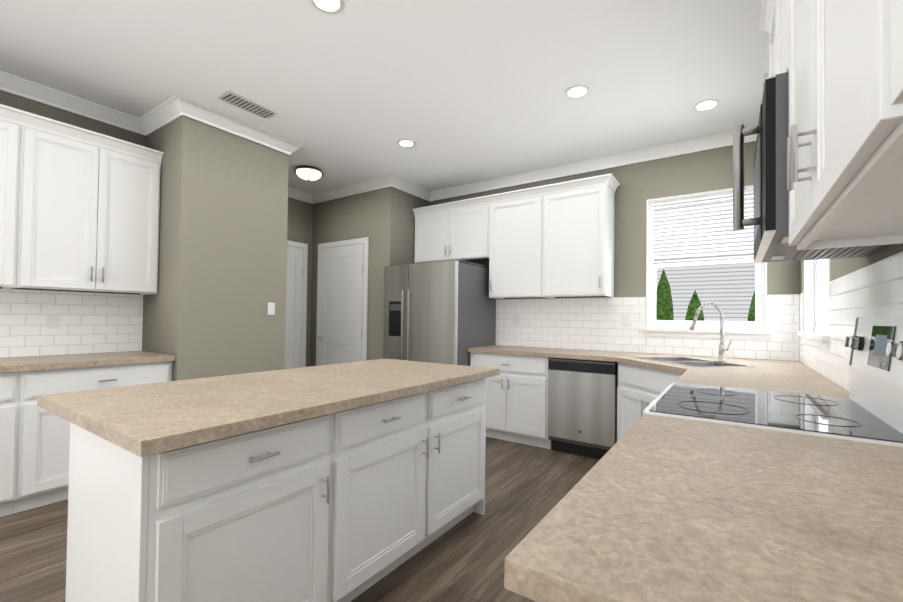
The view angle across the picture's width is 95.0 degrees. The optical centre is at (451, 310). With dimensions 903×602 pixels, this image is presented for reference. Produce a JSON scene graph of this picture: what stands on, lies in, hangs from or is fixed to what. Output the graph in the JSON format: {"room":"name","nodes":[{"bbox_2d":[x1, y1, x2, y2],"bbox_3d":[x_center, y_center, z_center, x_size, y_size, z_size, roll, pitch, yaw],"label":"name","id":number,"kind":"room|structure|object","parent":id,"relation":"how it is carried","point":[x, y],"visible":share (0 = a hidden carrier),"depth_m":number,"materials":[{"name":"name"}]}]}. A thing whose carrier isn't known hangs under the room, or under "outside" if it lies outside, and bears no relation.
{"room":"kitchen","nodes":[
{"label":"kitchen","id":0,"kind":"room"},
{"bbox_2d":[0,90,146,357],"bbox_3d":[-3.889,-0.215,1.801,0.150,2.850,4.270,0,-1,34],"label":"wall","id":1,"kind":"structure","parent":0,"point":[37,108],"depth_m":3.13,"materials":[{"name":"paint"}]},
{"bbox_2d":[0,104,39,287],"bbox_3d":[-3.162,-0.744,2.447,0.316,1.125,0.925,0,-1,34],"label":"upper cabinet","id":2,"kind":"object","parent":1,"relation":"attached to","point":[19,129],"depth_m":2.69,"materials":[{"name":"white wood"}]},
{"bbox_2d":[0,289,142,357],"bbox_3d":[-3.728,0.060,1.896,0.006,0.474,3.919,0,-1,34],"label":"tiled wall","id":3,"kind":"structure","parent":1,"relation":"attached to","point":[99,322],"depth_m":3.13,"materials":[{"name":"white tile"}]},
{"bbox_2d":[47,313,59,328],"bbox_3d":[-2.932,0.072,3.048,0.007,0.114,0.070,0,-1,34],"label":"electrical outlet plate","id":4,"kind":"object","parent":3,"relation":"attached to","point":[53,320],"visible":1,"depth_m":3.05,"materials":[{"name":"white plastic"}]},
{"bbox_2d":[0,71,147,135],"bbox_3d":[-3.733,-1.588,1.820,0.085,0.099,4.120,0,-1,34],"label":"crown molding","id":5,"kind":"structure","parent":1,"relation":"attached to","point":[9,83],"depth_m":3.08,"materials":[{"name":"white wood"}]},
{"bbox_2d":[36,116,163,294],"bbox_3d":[-2.729,-0.728,3.082,0.316,1.125,0.862,0,-1,34],"label":"upper cabinet","id":6,"kind":"object","parent":1,"relation":"attached to","point":[79,209],"depth_m":3.01,"materials":[{"name":"white wood"}]},
{"bbox_2d":[142,116,288,380],"bbox_3d":[-2.388,-0.162,3.912,1.390,2.850,0.910,0,-1,34],"label":"wall block","id":7,"kind":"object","parent":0,"point":[222,258],"visible":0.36,"depth_m":3.40,"materials":[{"name":"paint"}]},
{"bbox_2d":[136,100,179,134],"bbox_3d":[-2.321,-1.546,3.298,0.570,0.099,0.085,0,-1,34],"label":"crown molding","id":8,"kind":"structure","parent":7,"relation":"attached to","point":[159,117],"depth_m":3.34,"materials":[{"name":"white wood"}]},
{"bbox_2d":[267,302,274,314],"bbox_3d":[-1.639,-0.020,3.767,0.008,0.114,0.070,0,-1,34],"label":"switch plate","id":9,"kind":"object","parent":7,"relation":"attached to","point":[271,308],"visible":1,"depth_m":3.76,"materials":[{"name":"white plastic"}]},
{"bbox_2d":[0,437,599,601],"bbox_3d":[-1.333,1.292,1.848,5.460,0.100,7.290,0,-1,34],"label":"floor","id":10,"kind":"structure","parent":0,"point":[528,488],"depth_m":2.23,"materials":[{"name":"brown wood"}]},
{"bbox_2d":[0,371,43,516],"bbox_3d":[-3.057,0.792,2.337,0.616,0.876,0.917,0,-1,34],"label":"base cabinet","id":11,"kind":"object","parent":10,"relation":"on","point":[34,452],"depth_m":2.50,"materials":[{"name":"white wood"}]},
{"bbox_2d":[0,351,174,374],"bbox_3d":[-3.413,0.320,1.792,0.642,0.040,3.720,0,-1,34],"label":"countertop","id":12,"kind":"structure","parent":11,"relation":"on","point":[111,359],"depth_m":2.81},
{"bbox_2d":[40,363,172,506],"bbox_3d":[-2.634,0.807,2.957,0.616,0.876,0.898,0,-1,34],"label":"base cabinet","id":13,"kind":"object","parent":10,"relation":"on","point":[54,430],"depth_m":2.66,"materials":[{"name":"white wood"}]},
{"bbox_2d":[65,411,356,601],"bbox_3d":[-0.864,0.805,1.534,0.619,0.876,0.697,0,-1,34],"label":"base cabinet","id":14,"kind":"object","parent":10,"relation":"on","point":[345,482],"depth_m":1.30,"materials":[{"name":"white wood"}]},
{"bbox_2d":[37,359,499,458],"bbox_3d":[-0.632,0.359,2.068,0.970,0.040,1.885,0,-1,34],"label":"countertop","id":15,"kind":"structure","parent":14,"relation":"on","point":[144,420],"depth_m":1.54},
{"bbox_2d":[353,379,485,598],"bbox_3d":[-0.391,0.822,2.228,0.619,0.876,1.297,0,-1,34],"label":"base cabinet","id":16,"kind":"object","parent":10,"relation":"on","point":[419,460],"depth_m":2.00,"materials":[{"name":"white wood"}]},
{"bbox_2d":[383,260,495,365],"bbox_3d":[-0.146,0.398,4.701,0.965,1.812,0.916,0,-1,34],"label":"refrigerator","id":17,"kind":"object","parent":10,"relation":"on","point":[442,312],"visible":0.56,"depth_m":4.36,"materials":[{"name":"grey metal"}]},
{"bbox_2d":[470,352,551,448],"bbox_3d":[0.696,0.870,4.307,0.852,0.875,0.654,0,-1,34],"label":"base cabinet","id":18,"kind":"object","parent":10,"relation":"on","point":[517,400],"visible":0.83,"depth_m":4.01,"materials":[{"name":"white wood"}]},
{"bbox_2d":[548,357,617,458],"bbox_3d":[1.301,0.874,3.902,0.596,0.869,0.606,0,-1,34],"label":"dishwasher","id":19,"kind":"object","parent":10,"relation":"on","point":[582,407],"visible":0.81,"depth_m":3.65,"materials":[{"name":"grey metal"}]},
{"bbox_2d":[617,362,681,441],"bbox_3d":[1.591,0.861,3.094,0.337,0.874,0.849,1,-1,-11],"label":"base cabinet","id":20,"kind":"object","parent":10,"relation":"on","point":[640,389],"visible":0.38,"depth_m":3.24,"materials":[{"name":"white wood"}]},
{"bbox_2d":[468,345,848,397],"bbox_3d":[1.091,0.399,3.238,2.717,0.040,1.994,0,-1,34],"label":"countertop","id":21,"kind":"structure","parent":20,"relation":"on","point":[799,377],"depth_m":2.67,"materials":[{"name":"laminate"}]},
{"bbox_2d":[635,357,754,366],"bbox_3d":[1.806,0.479,3.140,0.450,0.194,0.680,1,-1,-11],"label":"sink basin","id":22,"kind":"object","parent":21,"relation":"in","point":[692,362],"visible":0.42,"depth_m":3.14,"materials":[{"name":"metal"}]},
{"bbox_2d":[689,302,731,361],"bbox_3d":[1.983,0.162,3.166,0.271,0.454,0.238,0,-1,34],"label":"gooseneck faucet","id":23,"kind":"object","parent":21,"relation":"on","point":[722,350],"visible":1,"depth_m":3.18,"materials":[{"name":"silver metal"}]},
{"bbox_2d":[504,414,902,601],"bbox_3d":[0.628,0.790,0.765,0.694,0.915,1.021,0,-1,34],"label":"countertop","id":24,"kind":"structure","parent":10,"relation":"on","point":[651,508],"depth_m":0.64,"materials":[{"name":"beige"}]},
{"bbox_2d":[643,317,902,446],"bbox_3d":[1.116,0.643,1.531,0.749,1.248,0.784,0,-1,34],"label":"range","id":25,"kind":"object","parent":10,"relation":"on","point":[869,409],"visible":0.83,"depth_m":1.37,"materials":[{"name":"black glass"}]},
{"bbox_2d":[287,197,312,366],"bbox_3d":[-2.257,-0.139,5.203,0.150,2.850,1.370,0,-1,34],"label":"wall","id":26,"kind":"structure","parent":0,"point":[300,222],"depth_m":5.54,"materials":[{"name":"paint"}]},
{"bbox_2d":[285,246,302,368],"bbox_3d":[-2.172,0.223,5.111,0.090,2.115,0.790,0,-1,34],"label":"hall door","id":27,"kind":"structure","parent":26,"relation":"in","point":[293,324],"depth_m":5.36,"materials":[{"name":"white wood"}]},
{"bbox_2d":[287,240,307,366],"bbox_3d":[-2.202,0.190,5.133,0.019,2.191,0.932,0,-1,34],"label":"door frame","id":28,"kind":"structure","parent":26,"relation":"attached to","point":[304,246],"depth_m":5.49,"materials":[{"name":"white wood"}]},
{"bbox_2d":[288,187,311,202],"bbox_3d":[-2.186,-1.514,5.097,0.085,0.099,1.020,0,-1,34],"label":"crown molding","id":29,"kind":"structure","parent":26,"relation":"attached to","point":[292,193],"depth_m":5.40,"materials":[{"name":"white wood"}]},
{"bbox_2d":[310,187,399,365],"bbox_3d":[-1.265,-0.126,5.264,1.420,2.850,0.150,0,-1,34],"label":"wall","id":30,"kind":"structure","parent":0,"point":[373,215],"depth_m":4.98,"materials":[{"name":"paint"}]},
{"bbox_2d":[318,243,363,364],"bbox_3d":[-1.425,0.234,5.216,0.790,2.115,0.090,0,-1,34],"label":"hall door","id":31,"kind":"structure","parent":30,"relation":"in","point":[341,312],"depth_m":5.24,"materials":[{"name":"white wood"}]},
{"bbox_2d":[316,237,368,365],"bbox_3d":[-1.404,0.202,5.247,0.932,2.191,0.019,0,-1,34],"label":"door frame","id":32,"kind":"structure","parent":30,"relation":"attached to","point":[365,240],"depth_m":5.06,"materials":[{"name":"white wood"}]},
{"bbox_2d":[311,175,399,203],"bbox_3d":[-1.280,-1.502,5.166,1.505,0.099,0.085,0,-1,34],"label":"crown molding","id":33,"kind":"structure","parent":30,"relation":"attached to","point":[389,180],"depth_m":5.07,"materials":[{"name":"white"}]},
{"bbox_2d":[0,0,769,193],"bbox_3d":[-1.298,-1.657,1.897,5.460,0.100,7.290,0,-1,34],"label":"ceiling","id":34,"kind":"structure","parent":0,"point":[460,92],"depth_m":2.72,"materials":[{"name":"white paint"}]},
{"bbox_2d":[168,95,295,154],"bbox_3d":[-1.791,-1.537,3.475,0.085,0.099,0.975,0,-1,34],"label":"crown molding","id":35,"kind":"structure","parent":34,"relation":"attached to","point":[170,110],"depth_m":3.40,"materials":[{"name":"white wood"}]},
{"bbox_2d":[216,90,278,118],"bbox_3d":[-1.570,-1.585,3.201,0.180,0.007,0.400,0,-1,34],"label":"ceiling vent","id":36,"kind":"object","parent":34,"relation":"in","point":[243,103],"visible":1,"depth_m":3.19,"materials":[{"name":"white metal"}]},
{"bbox_2d":[294,165,323,180],"bbox_3d":[-1.581,-1.503,4.587,0.310,0.124,0.310,0,-1,34],"label":"light","id":37,"kind":"object","parent":34,"relation":"attached to","point":[308,173],"visible":1,"depth_m":4.50,"materials":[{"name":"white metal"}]},
{"bbox_2d":[310,0,343,13],"bbox_3d":[-0.641,-1.592,2.132,0.170,0.006,0.170,0,-1,34],"label":"recessed light","id":38,"kind":"object","parent":34,"relation":"in","point":[331,6],"visible":1,"depth_m":2.15,"materials":[{"name":"white plastic"}]},
{"bbox_2d":[397,139,415,146],"bbox_3d":[-0.420,-1.561,3.857,0.170,0.006,0.170,0,-1,34],"label":"recessed light","id":39,"kind":"object","parent":34,"relation":"in","point":[406,143],"visible":1,"depth_m":3.85,"materials":[{"name":"white plastic"}]},
{"bbox_2d":[565,85,589,97],"bbox_3d":[0.896,-1.560,2.947,0.170,0.006,0.170,0,-1,34],"label":"recessed light","id":40,"kind":"object","parent":34,"relation":"in","point":[577,91],"visible":1,"depth_m":2.94,"materials":[{"name":"white plastic"}]},
{"bbox_2d":[693,99,719,110],"bbox_3d":[1.915,-1.545,3.111,0.170,0.006,0.170,0,-1,34],"label":"recessed light","id":41,"kind":"object","parent":34,"relation":"in","point":[705,105],"visible":1,"depth_m":3.10,"materials":[{"name":"white"}]},
{"bbox_2d":[399,190,429,264],"bbox_3d":[-0.490,-0.116,5.274,0.150,2.850,0.740,0,-1,34],"label":"wall","id":42,"kind":"structure","parent":0,"point":[408,202],"depth_m":5.07,"materials":[{"name":"paint"}]},
{"bbox_2d":[394,178,431,201],"bbox_3d":[-0.481,-1.494,5.078,0.085,0.099,0.630,0,-1,34],"label":"crown molding","id":43,"kind":"structure","parent":42,"relation":"attached to","point":[405,186],"depth_m":5.12,"materials":[{"name":"white wood"}]},
{"bbox_2d":[430,141,799,360],"bbox_3d":[1.345,-0.108,4.379,3.890,2.850,0.150,0,-1,34],"label":"wall","id":44,"kind":"structure","parent":0,"point":[641,183],"depth_m":3.96,"materials":[{"name":"paint"}]},
{"bbox_2d":[412,197,483,262],"bbox_3d":[0.059,-0.936,4.991,1.066,0.655,0.316,0,-1,34],"label":"upper cabinet","id":45,"kind":"object","parent":44,"relation":"attached to","point":[450,230],"depth_m":4.86,"materials":[{"name":"white wood"}]},
{"bbox_2d":[480,174,615,296],"bbox_3d":[0.987,-0.710,4.352,1.312,1.105,0.316,0,-1,34],"label":"upper cabinet","id":46,"kind":"object","parent":44,"relation":"attached to","point":[554,240],"depth_m":4.15,"materials":[{"name":"white wood"}]},
{"bbox_2d":[495,297,645,352],"bbox_3d":[1.177,0.132,4.391,1.619,0.534,0.006,0,-1,34],"label":"tile backsplash","id":47,"kind":"structure","parent":44,"relation":"attached to","point":[582,323],"depth_m":4.32,"materials":[{"name":"white tile"}]},
{"bbox_2d":[514,314,518,323],"bbox_3d":[0.735,0.094,4.683,0.070,0.114,0.007,0,-1,34],"label":"electrical outlet plate","id":48,"kind":"object","parent":47,"relation":"attached to","point":[516,318],"visible":1,"depth_m":4.68,"materials":[{"name":"white plastic"}]},
{"bbox_2d":[622,315,628,326],"bbox_3d":[1.694,0.095,4.030,0.070,0.114,0.007,0,-1,34],"label":"electrical outlet plate","id":49,"kind":"object","parent":47,"relation":"attached to","point":[625,320],"visible":1,"depth_m":4.03,"materials":[{"name":"white plastic"}]},
{"bbox_2d":[432,125,757,200],"bbox_3d":[1.196,-1.485,4.372,3.650,0.099,0.085,0,-1,34],"label":"crown molding","id":50,"kind":"structure","parent":44,"relation":"attached to","point":[722,139],"depth_m":4.16,"materials":[{"name":"white wood"}]},
{"bbox_2d":[646,336,766,358],"bbox_3d":[2.224,0.298,3.672,0.920,0.204,0.006,0,-1,34],"label":"tile backsplash","id":51,"kind":"structure","parent":44,"relation":"attached to","point":[749,349],"depth_m":3.66,"materials":[{"name":"white tile"}]},
{"bbox_2d":[642,185,771,339],"bbox_3d":[2.262,-0.410,3.727,0.980,1.304,0.165,0,-1,34],"label":"window","id":52,"kind":"structure","parent":44,"relation":"in","point":[756,329],"depth_m":3.72,"materials":[{"name":"white"}]},
{"bbox_2d":[652,191,753,264],"bbox_3d":[2.262,-0.730,3.727,0.822,0.573,0.032,0,-1,34],"label":"window blind","id":53,"kind":"object","parent":52,"relation":"attached to","point":[705,238],"visible":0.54,"depth_m":3.73,"materials":[{"name":"white plastic"}]},
{"bbox_2d":[767,294,798,360],"bbox_3d":[2.690,0.133,3.359,0.201,0.534,0.006,0,-1,34],"label":"tile backsplash","id":54,"kind":"structure","parent":44,"relation":"attached to","point":[783,322],"depth_m":3.35,"materials":[{"name":"white tile"}]},
{"bbox_2d":[800,244,902,321],"bbox_3d":[0.835,-0.182,0.314,0.150,2.850,7.140,0,-1,34],"label":"wall","id":55,"kind":"structure","parent":0,"point":[839,267],"depth_m":1.88,"materials":[{"name":"paint"}]},
{"bbox_2d":[764,0,779,78],"bbox_3d":[1.319,-1.008,1.434,0.307,0.601,0.780,0,-1,34],"label":"upper cabinet","id":56,"kind":"object","parent":55,"relation":"attached to","point":[772,9],"depth_m":1.70,"materials":[{"name":"white wood"}]},
{"bbox_2d":[733,72,890,262],"bbox_3d":[1.258,-0.451,1.461,0.437,0.464,0.772,0,-1,34],"label":"microwave","id":57,"kind":"object","parent":56,"relation":"attached to","point":[769,221],"visible":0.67,"depth_m":1.32,"materials":[{"name":"grey metal"}]},
{"bbox_2d":[798,259,829,349],"bbox_3d":[2.420,-0.426,2.684,0.165,1.304,1.090,0,-1,34],"label":"window","id":58,"kind":"structure","parent":55,"relation":"in","point":[816,329],"depth_m":3.03,"materials":[{"name":"white"}]},
{"bbox_2d":[780,0,902,247],"bbox_3d":[0.818,-0.764,0.700,0.307,1.125,0.982,0,-1,34],"label":"upper cabinet","id":59,"kind":"object","parent":55,"relation":"attached to","point":[840,62],"depth_m":0.79,"materials":[{"name":"white wood"}]},
{"bbox_2d":[799,251,902,390],"bbox_3d":[1.666,0.093,1.673,0.006,0.534,3.932,0,-1,34],"label":"tiled wall","id":60,"kind":"structure","parent":55,"relation":"attached to","point":[873,290],"depth_m":1.87,"materials":[{"name":"white tile"}]},
{"bbox_2d":[848,0,902,147],"bbox_3d":[0.318,-0.782,-0.033,0.307,1.125,1.046,0,-1,34],"label":"upper cabinet","id":61,"kind":"object","parent":55,"relation":"attached to","point":[875,27],"depth_m":0.46,"materials":[{"name":"white wood"}]},
{"label":"outside","id":62,"kind":"structure","parent":0,"visible":0},
{"bbox_3d":[2.561,1.872,3.778,24.000,0.100,17.390,0,-1,34],"label":"ground","id":63,"kind":"structure","parent":62,"visible":0},
{"bbox_2d":[653,196,754,320],"bbox_3d":[2.695,-2.174,3.969,24.000,9.000,17.690,0,-1,34],"label":"house siding","id":64,"kind":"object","parent":63,"relation":"on","point":[728,289],"depth_m":11.29,"materials":[{"name":"white"}]},
{"bbox_2d":[656,269,754,320],"bbox_3d":[5.948,0.403,4.827,7.690,2.950,10.270,0,-1,34],"label":"trees","id":65,"kind":"object","parent":63,"relation":"on","point":[664,306],"visible":0.17,"depth_m":9.73,"materials":[{"name":"green plant"}]}
]}

